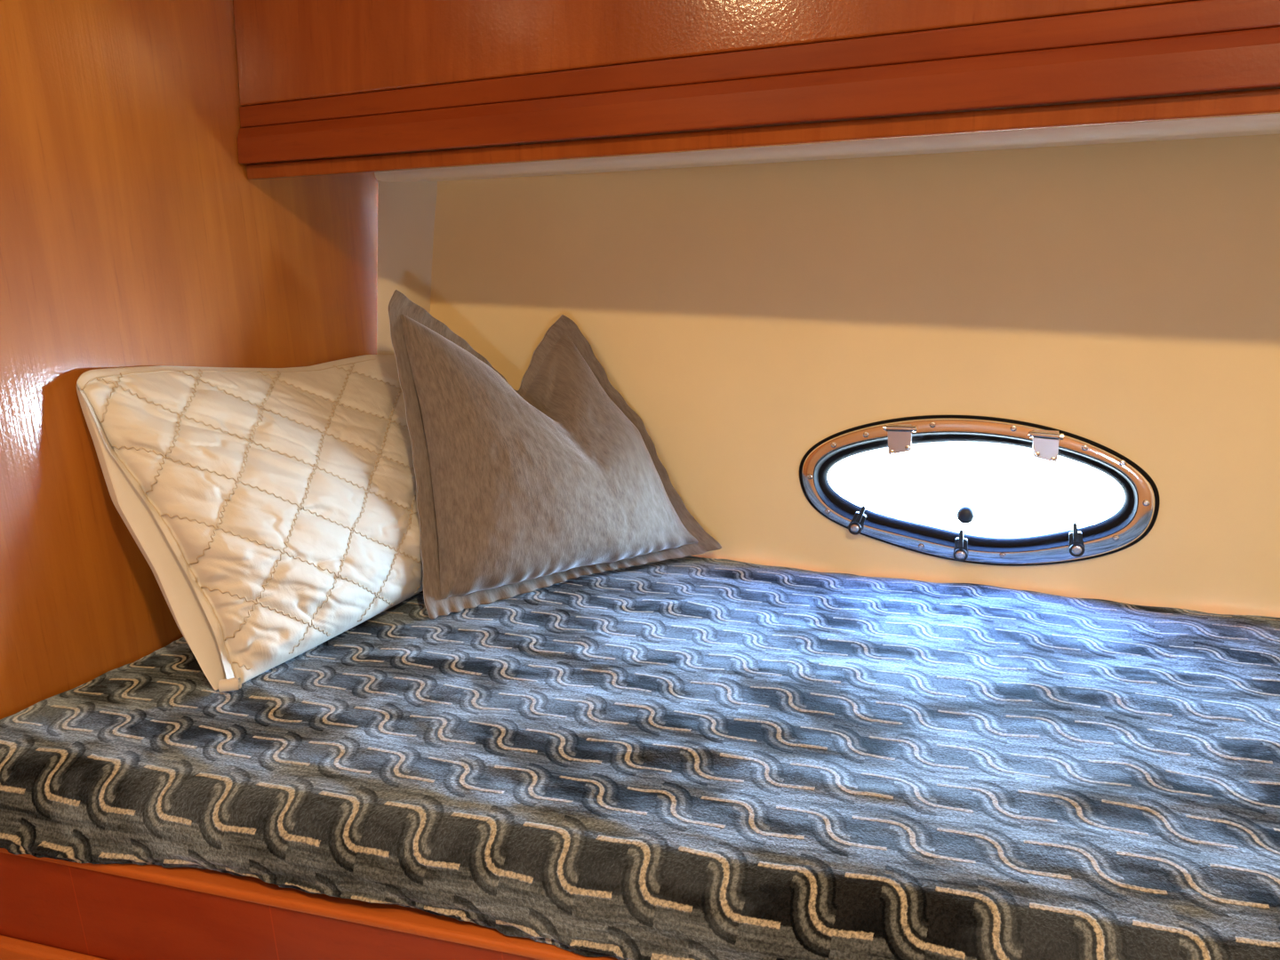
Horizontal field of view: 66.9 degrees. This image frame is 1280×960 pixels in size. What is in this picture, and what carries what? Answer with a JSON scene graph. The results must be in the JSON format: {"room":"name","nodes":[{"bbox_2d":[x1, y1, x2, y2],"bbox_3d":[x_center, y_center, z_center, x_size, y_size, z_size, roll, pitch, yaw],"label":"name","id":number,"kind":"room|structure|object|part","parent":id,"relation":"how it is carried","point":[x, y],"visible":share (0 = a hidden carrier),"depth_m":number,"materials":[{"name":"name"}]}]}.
{"room":"ship interior","nodes":[
{"label":"ship interior","id":0,"kind":"room"},
{"bbox_2d":[0,0,377,719],"bbox_3d":[-0.829,0.084,0.795,0.030,1.880,2.602,5,16,24],"label":"wall","id":1,"kind":"structure","parent":0,"point":[134,232],"depth_m":1.15,"materials":[{"name":"brown wood"}]},
{"bbox_2d":[376,180,437,354],"bbox_3d":[-0.387,-0.087,1.645,0.166,0.850,0.038,-14,19,-39],"label":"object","id":2,"kind":"structure","parent":1,"relation":"attached to","point":[406,210],"depth_m":1.57,"materials":[{"name":"plastic"}]},
{"bbox_2d":[429,133,1279,617],"bbox_3d":[0.631,-0.228,1.219,2.211,1.580,0.117,5,16,23],"label":"wall","id":3,"kind":"structure","parent":0,"point":[1124,298],"depth_m":1.33,"materials":[{"name":"beige paint"}]},
{"bbox_2d":[232,0,1279,179],"bbox_3d":[0.515,-0.641,0.896,2.198,0.604,0.346,6,16,26],"label":"upper cabinet","id":4,"kind":"object","parent":3,"relation":"attached to","point":[327,87],"visible":1,"depth_m":1.00,"materials":[{"name":"brown wood"}]},
{"bbox_3d":[0.458,-0.646,0.778,2.198,0.491,0.064,6,16,26],"label":"door","id":5,"kind":"part","parent":4,"relation":"part of","materials":[{"name":"brown wood"}]},
{"bbox_2d":[374,113,1279,182],"bbox_3d":[0.582,-0.402,1.099,2.200,0.028,0.083,6,16,26],"label":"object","id":6,"kind":"structure","parent":3,"relation":"attached to","point":[1257,124],"depth_m":1.21,"materials":[{"name":"white"}]},
{"bbox_2d":[799,415,1159,566],"bbox_3d":[0.455,0.016,1.348,0.478,0.209,0.048,4,16,22],"label":"porthole frame","id":7,"kind":"structure","parent":3,"relation":"in","point":[1137,516],"depth_m":1.34,"materials":[{"name":"silver metal"}]},
{"bbox_3d":[0.458,0.047,1.359,0.026,0.026,0.035,6,16,26],"label":"knob","id":8,"kind":"part","parent":7,"relation":"part of","materials":[{"name":"black plastic"}]},
{"bbox_3d":[0.179,1.103,0.564,2.275,0.030,2.600,6,16,26],"label":"floor","id":9,"kind":"structure","parent":0,"visible":0},
{"bbox_2d":[0,848,618,959],"bbox_3d":[0.449,0.642,1.002,2.272,0.618,0.715,4,16,20],"label":"base","id":10,"kind":"object","parent":9,"relation":"on","point":[51,908],"visible":0.02,"depth_m":0.92,"materials":[{"name":"brown wood"}]},
{"bbox_3d":[0.320,0.562,0.721,2.217,0.086,0.017,3,15,16],"label":"moulding","id":11,"kind":"part","parent":10,"relation":"part of","materials":[{"name":"brown wood"}]},
{"bbox_2d":[0,555,1279,959],"bbox_3d":[0.446,0.293,0.945,2.229,0.084,0.858,4,16,22],"label":"mattress","id":12,"kind":"object","parent":10,"relation":"on","point":[689,757],"visible":0.81,"depth_m":0.93,"materials":[{"name":"blue fabric"}]},
{"bbox_2d":[76,354,423,692],"bbox_3d":[-0.422,-0.004,1.322,0.268,0.353,0.578,6,16,26],"label":"pillow","id":13,"kind":"object","parent":12,"relation":"on","point":[272,512],"visible":0.81,"depth_m":1.16,"materials":[{"name":"beige fabric"}]},
{"bbox_2d":[387,289,722,619],"bbox_3d":[-0.120,-0.070,1.401,0.454,0.416,0.221,-8,16,-24],"label":"cushion","id":14,"kind":"object","parent":12,"relation":"on","point":[555,478],"visible":1,"depth_m":1.34,"materials":[{"name":"grey fabric"}]}
]}

